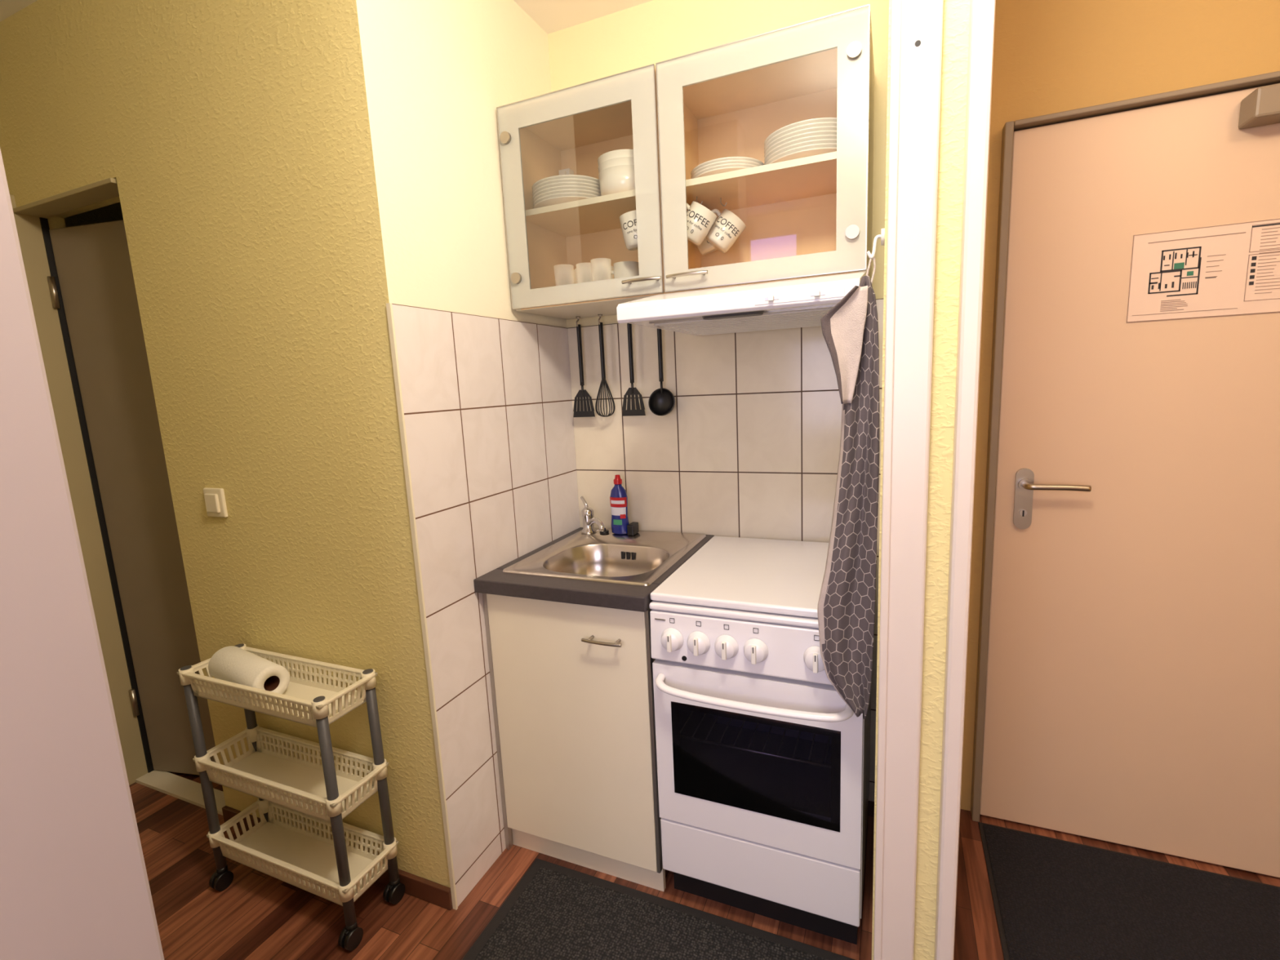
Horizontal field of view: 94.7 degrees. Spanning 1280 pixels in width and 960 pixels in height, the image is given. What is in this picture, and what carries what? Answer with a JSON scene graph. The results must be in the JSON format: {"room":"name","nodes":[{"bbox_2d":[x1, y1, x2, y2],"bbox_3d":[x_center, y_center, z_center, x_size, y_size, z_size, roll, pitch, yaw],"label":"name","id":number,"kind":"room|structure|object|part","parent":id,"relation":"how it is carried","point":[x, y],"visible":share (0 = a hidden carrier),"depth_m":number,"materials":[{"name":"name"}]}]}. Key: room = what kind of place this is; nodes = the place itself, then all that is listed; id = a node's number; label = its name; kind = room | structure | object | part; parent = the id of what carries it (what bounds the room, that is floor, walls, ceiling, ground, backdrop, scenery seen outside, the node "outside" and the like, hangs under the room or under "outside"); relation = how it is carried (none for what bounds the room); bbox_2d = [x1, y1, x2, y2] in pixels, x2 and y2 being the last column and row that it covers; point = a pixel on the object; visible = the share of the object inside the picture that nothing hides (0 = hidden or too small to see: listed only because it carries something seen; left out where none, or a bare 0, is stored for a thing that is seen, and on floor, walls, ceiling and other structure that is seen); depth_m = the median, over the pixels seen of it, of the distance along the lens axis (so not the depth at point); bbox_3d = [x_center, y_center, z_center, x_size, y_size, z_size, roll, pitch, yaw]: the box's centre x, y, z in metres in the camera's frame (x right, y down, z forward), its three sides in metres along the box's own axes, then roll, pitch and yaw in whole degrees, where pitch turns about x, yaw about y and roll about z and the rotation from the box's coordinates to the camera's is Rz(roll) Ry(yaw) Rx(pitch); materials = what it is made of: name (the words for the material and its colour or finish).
{"room":"kitchen","nodes":[
{"label":"kitchen","id":0,"kind":"room"},
{"bbox_2d":[63,202,123,227],"bbox_3d":[-2.779,-0.063,1.909,0.100,2.500,4.200,1,10,23],"label":"wall","id":1,"kind":"structure","parent":0,"point":[113,212],"depth_m":2.61,"materials":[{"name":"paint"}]},
{"bbox_2d":[0,0,450,888],"bbox_3d":[-1.542,-0.116,1.874,2.200,2.500,0.120,1,10,23],"label":"wall","id":2,"kind":"structure","parent":0,"point":[258,153],"depth_m":1.53,"materials":[{"name":"yellow paint"}]},
{"bbox_2d":[9,177,147,785],"bbox_3d":[-1.679,0.110,1.960,0.629,2.040,0.125,1,10,23],"label":"trim","id":3,"kind":"structure","parent":2,"relation":"attached to","point":[27,216],"depth_m":1.99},
{"bbox_3d":[-1.679,0.110,1.960,0.629,2.040,0.125,1,10,23],"label":"doorway","id":4,"kind":"part","parent":3,"relation":"part of","materials":[{"name":"paint"}]},
{"bbox_2d":[47,219,217,775],"bbox_3d":[-1.548,0.133,2.019,0.697,1.935,0.065,-1,9,10],"label":"bathroom door","id":5,"kind":"structure","parent":2,"relation":"in","point":[93,264],"depth_m":2.01,"materials":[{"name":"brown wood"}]},
{"bbox_2d":[39,217,154,773],"bbox_3d":[-1.889,0.130,2.069,0.010,1.985,0.018,1,10,23],"label":"seal","id":6,"kind":"object","parent":5,"relation":"attached to","point":[44,222],"depth_m":2.05,"materials":[{"name":"black rubber"}]},
{"bbox_2d":[203,488,227,517],"bbox_3d":[-1.222,0.066,1.692,0.082,0.084,0.019,1,10,23],"label":"light switch","id":7,"kind":"object","parent":2,"relation":"attached to","point":[215,498],"visible":1,"depth_m":1.68,"materials":[{"name":"beige plastic"}]},
{"bbox_2d":[222,805,453,910],"bbox_3d":[-0.936,1.112,1.761,0.941,0.058,0.014,1,10,23],"label":"baseboard","id":8,"kind":"structure","parent":2,"relation":"attached to","point":[433,892],"depth_m":1.61,"materials":[{"name":"brown wood"}]},
{"bbox_2d":[386,302,457,910],"bbox_3d":[-0.531,0.375,1.458,0.012,1.570,0.006,1,10,23],"label":"trim","id":9,"kind":"structure","parent":2,"relation":"attached to","point":[388,305],"depth_m":1.44,"materials":[{"name":"beige plastic"}]},
{"bbox_2d":[0,0,652,34],"bbox_3d":[-0.539,-1.272,0.727,5.100,0.050,4.200,1,10,23],"label":"ceiling","id":10,"kind":"structure","parent":0,"point":[552,15],"depth_m":1.79,"materials":[{"name":"paint"}]},
{"bbox_2d":[396,0,566,328],"bbox_3d":[-0.429,-0.161,1.829,0.120,2.500,0.680,1,10,23],"label":"wall","id":11,"kind":"structure","parent":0,"point":[463,60],"depth_m":1.56,"materials":[{"name":"yellow paint"}]},
{"bbox_2d":[391,303,580,906],"bbox_3d":[-0.373,0.309,1.823,0.006,1.570,0.800,1,10,23],"label":"wall tiles","id":12,"kind":"structure","parent":11,"relation":"attached to","point":[487,401],"depth_m":1.62,"materials":[{"name":"white tile"}]},
{"bbox_2d":[128,771,1279,959],"bbox_3d":[-0.421,1.243,1.129,5.100,0.050,4.200,1,10,23],"label":"floor","id":13,"kind":"structure","parent":0,"point":[260,916],"depth_m":1.59,"materials":[{"name":"laminate"}]},
{"bbox_2d":[135,769,226,815],"bbox_3d":[-1.603,1.111,2.105,0.535,0.012,0.070,1,10,23],"label":"threshold","id":14,"kind":"object","parent":13,"relation":"on","point":[183,788],"depth_m":2.12,"materials":[{"name":"beige wood"}]},
{"bbox_2d":[177,644,404,951],"bbox_3d":[-0.948,0.829,1.600,0.543,0.668,0.190,1,10,23],"label":"trolley","id":15,"kind":"object","parent":13,"relation":"on","point":[335,871],"visible":0.96,"depth_m":1.59,"materials":[{"name":"beige plastic"}]},
{"bbox_2d":[208,645,289,700],"bbox_3d":[-1.066,0.524,1.606,0.260,0.092,0.092,3,11,33],"label":"paper towel roll","id":16,"kind":"object","parent":15,"relation":"in","point":[232,664],"visible":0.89,"depth_m":1.56,"materials":[{"name":"white paper"}]},
{"bbox_2d":[177,644,377,727],"bbox_3d":[-0.959,0.539,1.559,0.543,0.078,0.175,1,10,23],"label":"tray","id":17,"kind":"object","parent":15,"relation":"on","point":[315,704],"depth_m":1.53,"materials":[{"name":"beige plastic"}]},
{"bbox_2d":[192,724,388,822],"bbox_3d":[-0.948,0.790,1.599,0.543,0.078,0.175,1,10,23],"label":"tray","id":18,"kind":"object","parent":15,"relation":"on","point":[291,782],"depth_m":1.61,"materials":[{"name":"beige plastic"}]},
{"bbox_2d":[206,798,398,906],"bbox_3d":[-0.937,1.022,1.637,0.543,0.078,0.175,1,10,23],"label":"tray","id":19,"kind":"object","parent":15,"relation":"on","point":[304,859],"depth_m":1.64,"materials":[{"name":"beige plastic"}]},
{"bbox_2d":[482,593,666,891],"bbox_3d":[-0.088,0.671,1.859,0.503,0.818,0.610,1,10,23],"label":"base cabinet","id":20,"kind":"object","parent":13,"relation":"on","point":[572,686],"visible":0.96,"depth_m":1.60,"materials":[{"name":"beige laminate"}]},
{"bbox_2d":[473,527,714,612],"bbox_3d":[-0.101,0.294,1.801,0.509,0.148,0.608,1,10,23],"label":"countertop","id":21,"kind":"structure","parent":20,"relation":"on","point":[611,570],"depth_m":1.73,"materials":[{"name":"grey metal"}]},
{"bbox_2d":[580,496,604,533],"bbox_3d":[-0.165,0.130,1.995,0.052,0.124,0.199,-5,9,-15],"label":"faucet","id":22,"kind":"object","parent":21,"relation":"on","point":[588,521],"visible":1,"depth_m":2.04,"materials":[{"name":"silver metal"}]},
{"bbox_3d":[-0.193,0.080,2.062,0.013,0.045,0.045,-9,11,-32],"label":"lever","id":23,"kind":"part","parent":22,"relation":"part of","materials":[{"name":"silver metal"}]},
{"bbox_3d":[-0.149,0.146,1.977,0.018,0.047,0.152,-6,10,-21],"label":"spout","id":24,"kind":"part","parent":22,"relation":"part of","materials":[{"name":"silver metal"}]},
{"bbox_2d":[595,528,608,534],"bbox_3d":[-0.133,0.175,2.043,0.052,0.018,0.032,1,10,23],"label":"plug","id":25,"kind":"object","parent":21,"relation":"on","point":[606,531],"visible":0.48,"depth_m":2.03,"materials":[{"name":"black plastic"}]},
{"bbox_2d":[502,527,706,586],"bbox_3d":[-0.082,0.289,1.825,0.451,0.148,0.518,1,10,23],"label":"sink basin","id":26,"kind":"object","parent":21,"relation":"in","point":[645,557],"depth_m":1.87,"materials":[{"name":"silver metal"}]},
{"bbox_2d":[609,474,629,534],"bbox_3d":[-0.071,0.082,2.005,0.066,0.203,0.042,1,10,23],"label":"dish soap bottle","id":27,"kind":"object","parent":21,"relation":"on","point":[618,497],"visible":0.97,"depth_m":1.99,"materials":[{"name":"blue plastic"}]},
{"bbox_2d":[620,514,626,518],"bbox_3d":[-0.058,0.123,1.990,0.019,0.014,0.002,-3,9,-5],"label":"light","id":28,"kind":"object","parent":27,"relation":"attached to","point":[622,516],"depth_m":1.99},
{"bbox_2d":[626,521,639,535],"bbox_3d":[-0.024,0.166,2.005,0.024,0.037,0.050,1,10,23],"label":"sponge","id":29,"kind":"object","parent":21,"relation":"on","point":[633,527],"visible":1,"depth_m":1.99,"materials":[{"name":"black plastic"}]},
{"bbox_3d":[-0.098,0.411,1.486,0.111,0.009,0.013,1,10,23],"label":"handle","id":30,"kind":"part","parent":20,"relation":"part of","materials":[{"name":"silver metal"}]},
{"bbox_2d":[462,857,855,959],"bbox_3d":[0.052,1.201,1.064,1.182,0.010,0.965,1,10,23],"label":"kitchen mat","id":31,"kind":"object","parent":13,"relation":"on","point":[554,912],"visible":1,"depth_m":1.49,"materials":[{"name":"rubber"}]},
{"bbox_2d":[649,536,871,944],"bbox_3d":[0.365,0.664,1.629,0.493,0.862,0.642,1,10,23],"label":"electric stove","id":32,"kind":"object","parent":13,"relation":"on","point":[763,766],"visible":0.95,"depth_m":1.42,"materials":[{"name":"white metal"}]},
{"bbox_3d":[0.074,0.384,1.407,0.056,0.056,0.021,1,10,23],"label":"knob","id":33,"kind":"part","parent":32,"relation":"part of","materials":[{"name":"white plastic"}]},
{"bbox_3d":[0.135,0.385,1.382,0.056,0.056,0.021,1,10,23],"label":"knob","id":34,"kind":"part","parent":32,"relation":"part of","materials":[{"name":"white plastic"}]},
{"bbox_3d":[0.197,0.386,1.355,0.056,0.056,0.021,1,10,23],"label":"knob","id":35,"kind":"part","parent":32,"relation":"part of","materials":[{"name":"white plastic"}]},
{"bbox_3d":[0.359,0.243,1.594,0.493,0.020,0.562,1,10,23],"label":"lid","id":36,"kind":"part","parent":32,"relation":"part of","materials":[{"name":"white metal"}]},
{"bbox_3d":[0.257,0.381,1.360,0.489,0.124,0.041,1,10,23],"label":"control panel","id":37,"kind":"part","parent":32,"relation":"part of","materials":[{"name":"white metal"}]},
{"bbox_3d":[0.242,0.496,1.334,0.457,0.027,0.066,1,10,23],"label":"door handle","id":38,"kind":"part","parent":32,"relation":"part of","materials":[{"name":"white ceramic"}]},
{"bbox_3d":[0.259,0.388,1.329,0.056,0.056,0.021,1,10,23],"label":"knob","id":39,"kind":"part","parent":32,"relation":"part of","materials":[{"name":"white plastic"}]},
{"bbox_2d":[652,658,863,869],"bbox_3d":[0.341,0.632,1.569,0.485,0.423,0.398,1,10,23],"label":"oven","id":40,"kind":"object","parent":32,"relation":"in","point":[790,787],"depth_m":1.43,"materials":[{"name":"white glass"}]},
{"bbox_3d":[0.284,0.949,1.453,0.485,0.147,0.033,1,10,23],"label":"drawer","id":41,"kind":"part","parent":32,"relation":"part of","materials":[{"name":"white metal"}]},
{"bbox_3d":[0.381,0.390,1.276,0.056,0.056,0.021,1,10,23],"label":"knob","id":42,"kind":"part","parent":32,"relation":"part of","materials":[{"name":"white plastic"}]},
{"bbox_2d":[978,822,1279,959],"bbox_3d":[1.337,1.148,1.017,1.182,0.010,1.200,1,10,23],"label":"entrance mat","id":43,"kind":"object","parent":13,"relation":"on","point":[1054,899],"visible":1,"depth_m":1.48,"materials":[{"name":"rubber"}]},
{"bbox_2d":[547,0,888,328],"bbox_3d":[0.204,-0.216,1.987,1.158,2.500,0.120,1,10,23],"label":"wall","id":44,"kind":"structure","parent":0,"point":[654,32],"depth_m":1.74,"materials":[{"name":"beige paint"}]},
{"bbox_2d":[496,4,874,319],"bbox_3d":[0.117,-0.794,1.653,0.986,0.556,0.362,1,10,23],"label":"upper cabinet","id":45,"kind":"object","parent":44,"relation":"attached to","point":[811,216],"visible":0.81,"depth_m":1.60,"materials":[{"name":"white wood"}]},
{"bbox_2d":[532,174,600,208],"bbox_3d":[-0.212,-0.850,1.798,0.226,0.079,0.226,1,10,23],"label":"plate stack","id":46,"kind":"object","parent":45,"relation":"on","point":[562,188],"visible":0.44,"depth_m":1.70,"materials":[{"name":"white ceramic"}]},
{"bbox_3d":[-0.171,-0.768,1.620,0.346,0.435,0.002,1,10,23],"label":"door pane","id":47,"kind":"part","parent":45,"relation":"part of","materials":[{"name":"clear glass"}]},
{"bbox_2d":[553,258,613,285],"bbox_3d":[-0.172,-0.613,1.868,0.227,0.122,0.162,1,10,23],"label":"glasses","id":48,"kind":"object","parent":45,"relation":"in","point":[575,275],"visible":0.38,"depth_m":1.85,"materials":[{"name":"clear glass"}]},
{"bbox_2d":[573,316,595,417],"bbox_3d":[-0.201,-0.383,2.008,0.084,0.336,0.025,1,10,23],"label":"slotted spatula","id":49,"kind":"object","parent":45,"relation":"hanging from","point":[581,394],"visible":1,"depth_m":2.02,"materials":[{"name":"black plastic"}]},
{"bbox_2d":[595,314,615,417],"bbox_3d":[-0.124,-0.381,1.978,0.068,0.338,0.065,1,10,23],"label":"whisk","id":50,"kind":"object","parent":45,"relation":"hanging from","point":[603,382],"visible":1,"depth_m":1.98,"materials":[{"name":"black plastic"}]},
{"bbox_2d":[597,149,635,195],"bbox_3d":[-0.042,-0.859,1.696,0.154,0.114,0.154,1,10,23],"label":"bowls","id":51,"kind":"object","parent":45,"relation":"on","point":[615,167],"visible":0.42,"depth_m":1.63,"materials":[{"name":"white ceramic"}]},
{"bbox_2d":[606,261,639,279],"bbox_3d":[-0.046,-0.601,1.801,0.078,0.108,0.102,-8,11,-31],"label":"coffee mug","id":52,"kind":"object","parent":45,"relation":"in","point":[623,268],"visible":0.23,"depth_m":1.75,"materials":[{"name":"white ceramic"}]},
{"bbox_2d":[619,209,637,250],"bbox_3d":[-0.002,-0.704,1.661,0.111,0.099,0.082,1,10,23],"label":"coffee mug","id":53,"kind":"object","parent":45,"relation":"in","point":[628,220],"visible":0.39,"depth_m":1.64,"materials":[{"name":"white ceramic"}]},
{"bbox_2d":[622,323,645,416],"bbox_3d":[-0.029,-0.379,1.935,0.084,0.336,0.025,1,10,23],"label":"slotted spatula","id":54,"kind":"object","parent":45,"relation":"hanging from","point":[632,391],"visible":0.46,"depth_m":1.95,"materials":[{"name":"black plastic"}]},
{"bbox_3d":[0.002,-0.529,1.560,0.112,0.009,0.018,1,10,23],"label":"handle","id":55,"kind":"part","parent":45,"relation":"part of","materials":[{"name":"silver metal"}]},
{"bbox_2d":[648,328,675,415],"bbox_3d":[0.068,-0.377,1.901,0.090,0.338,0.044,1,10,23],"label":"ladle","id":56,"kind":"object","parent":45,"relation":"hanging from","point":[661,402],"visible":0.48,"depth_m":1.92,"materials":[{"name":"black plastic"}]},
{"bbox_2d":[525,159,836,236],"bbox_3d":[0.131,-0.799,1.686,0.950,0.016,0.277,1,10,23],"label":"shelf","id":57,"kind":"object","parent":45,"relation":"attached to","point":[794,182],"depth_m":1.65,"materials":[{"name":"white wood"}]},
{"bbox_3d":[0.119,-0.527,1.510,0.112,0.009,0.018,1,10,23],"label":"handle","id":58,"kind":"part","parent":45,"relation":"part of","materials":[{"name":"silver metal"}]},
{"bbox_2d":[686,200,716,246],"bbox_3d":[0.149,-0.699,1.610,0.123,0.116,0.084,1,10,23],"label":"coffee mug","id":59,"kind":"object","parent":45,"relation":"in","point":[700,219],"visible":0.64,"depth_m":1.58,"materials":[{"name":"white ceramic"}]},
{"bbox_2d":[697,217,718,254],"bbox_3d":[0.205,-0.724,1.739,0.117,0.108,0.085,1,10,23],"label":"coffee mug","id":60,"kind":"object","parent":45,"relation":"in","point":[705,247],"visible":0.09,"depth_m":1.73,"materials":[{"name":"white ceramic"}]},
{"bbox_2d":[706,208,746,253],"bbox_3d":[0.235,-0.700,1.654,0.123,0.119,0.079,-1,9,8],"label":"coffee mug","id":61,"kind":"object","parent":45,"relation":"in","point":[728,227],"visible":0.8,"depth_m":1.62,"materials":[{"name":"white ceramic"}]},
{"bbox_2d":[690,156,764,178],"bbox_3d":[0.240,-0.826,1.619,0.200,0.046,0.200,1,10,23],"label":"plate stack","id":62,"kind":"object","parent":45,"relation":"on","point":[722,165],"visible":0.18,"depth_m":1.53,"materials":[{"name":"white ceramic"}]},
{"bbox_2d":[616,271,866,335],"bbox_3d":[0.297,-0.443,1.495,0.516,0.099,0.606,1,10,23],"label":"range hood","id":63,"kind":"object","parent":45,"relation":"attached to","point":[801,302],"visible":0.84,"depth_m":1.28,"materials":[{"name":"white metal"}]},
{"bbox_3d":[0.265,-0.367,1.192,0.010,0.010,0.008,1,10,23],"label":"slider knob","id":64,"kind":"part","parent":63,"relation":"part of","materials":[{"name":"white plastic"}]},
{"bbox_2d":[755,285,844,305],"bbox_3d":[0.316,-0.368,1.176,0.175,0.021,0.002,1,10,23],"label":"switch plate","id":65,"kind":"object","parent":63,"relation":"attached to","point":[787,295],"depth_m":1.18,"materials":[{"name":"white plastic"}]},
{"bbox_3d":[0.348,-0.366,1.157,0.010,0.010,0.008,1,10,23],"label":"slider knob","id":66,"kind":"part","parent":63,"relation":"part of","materials":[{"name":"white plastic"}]},
{"bbox_3d":[0.284,-0.758,1.426,0.366,0.435,0.002,1,10,23],"label":"door pane","id":67,"kind":"part","parent":45,"relation":"part of","materials":[{"name":"clear glass"}]},
{"bbox_2d":[764,117,836,164],"bbox_3d":[0.444,-0.843,1.534,0.236,0.088,0.236,1,10,23],"label":"plate stack","id":68,"kind":"object","parent":45,"relation":"on","point":[814,136],"visible":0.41,"depth_m":1.44,"materials":[{"name":"white ceramic"}]},
{"bbox_2d":[567,298,883,801],"bbox_3d":[0.259,0.254,1.979,1.032,1.570,0.006,1,10,23],"label":"wall tiles","id":69,"kind":"structure","parent":44,"relation":"attached to","point":[748,445],"depth_m":1.90,"materials":[{"name":"white tile"}]},
{"bbox_2d":[871,0,970,959],"bbox_3d":[0.651,-0.142,1.395,0.132,2.500,0.970,1,10,23],"label":"wall partition","id":70,"kind":"structure","parent":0,"point":[956,13],"depth_m":0.95,"materials":[{"name":"white paint"}]},
{"bbox_2d":[817,256,879,719],"bbox_3d":[0.396,0.040,1.126,0.110,0.899,0.046,0,10,18],"label":"dish towel","id":71,"kind":"object","parent":70,"relation":"attached to","point":[846,609],"visible":1,"depth_m":1.13,"materials":[{"name":"grey fabric"}]},
{"bbox_2d":[866,228,884,258],"bbox_3d":[0.421,-0.421,1.052,0.032,0.049,0.028,1,10,23],"label":"towel hook","id":72,"kind":"object","parent":70,"relation":"attached to","point":[882,236],"visible":0.98,"depth_m":1.05,"materials":[{"name":"white plastic"}]},
{"bbox_2d":[873,0,943,959],"bbox_3d":[0.430,-0.061,0.953,0.068,2.500,0.028,1,10,23],"label":"trim","id":73,"kind":"structure","parent":70,"relation":"attached to","point":[915,84],"depth_m":0.95,"materials":[{"name":"white paint"}]},
{"bbox_2d":[915,40,920,46],"bbox_3d":[0.402,-0.632,0.854,0.008,0.008,0.001,1,10,23],"label":"screw","id":74,"kind":"object","parent":70,"relation":"attached to","point":[917,42],"visible":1,"depth_m":0.85,"materials":[{"name":"grey metal"}]},
{"bbox_2d":[933,0,995,959],"bbox_3d":[0.509,-0.060,0.924,0.029,2.500,0.040,1,10,23],"label":"trim","id":75,"kind":"structure","parent":70,"relation":"attached to","point":[982,12],"depth_m":0.91,"materials":[{"name":"white paint"}]},
{"bbox_2d":[960,0,1279,810],"bbox_3d":[1.581,-0.195,1.454,1.530,2.500,0.120,1,10,23],"label":"wall","id":76,"kind":"structure","parent":0,"point":[1051,56],"depth_m":1.45,"materials":[{"name":"paint"}]},
{"bbox_2d":[970,71,1279,877],"bbox_3d":[1.395,0.077,1.470,0.923,1.975,0.084,1,10,23],"label":"hall door","id":77,"kind":"structure","parent":76,"relation":"in","point":[1128,677],"depth_m":1.53,"materials":[{"name":"beige laminate"}]},
{"bbox_3d":[1.059,0.052,1.629,0.042,0.170,0.011,1,10,23],"label":"handle plate","id":78,"kind":"part","parent":77,"relation":"part of","materials":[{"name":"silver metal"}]},
{"bbox_3d":[1.103,0.018,1.568,0.146,0.019,0.055,1,10,23],"label":"lever","id":79,"kind":"part","parent":77,"relation":"part of","materials":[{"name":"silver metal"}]},
{"bbox_2d":[1126,218,1279,322],"bbox_3d":[1.354,-0.495,1.407,0.297,0.208,0.004,1,10,23],"label":"sign","id":80,"kind":"object","parent":77,"relation":"attached to","point":[1233,268],"visible":1,"depth_m":1.41,"materials":[{"name":"white paper"}]},
{"bbox_2d":[1238,83,1279,128],"bbox_3d":[1.525,-0.825,1.234,0.385,0.073,0.074,1,10,23],"label":"door closer","id":81,"kind":"object","parent":77,"relation":"attached to","point":[1261,107],"depth_m":1.28,"materials":[{"name":"beige metal"}]},
{"bbox_3d":[-1.772,0.037,0.986,2.480,2.500,0.120,1,10,23],"label":"wall","id":82,"kind":"structure","parent":0,"visible":0},
{"bbox_2d":[0,148,164,959],"bbox_3d":[-0.680,0.061,0.514,0.340,2.500,0.160,1,10,23],"label":"door","id":83,"kind":"structure","parent":82,"relation":"attached to","point":[74,885],"depth_m":0.50,"materials":[{"name":"paint"}]}
]}

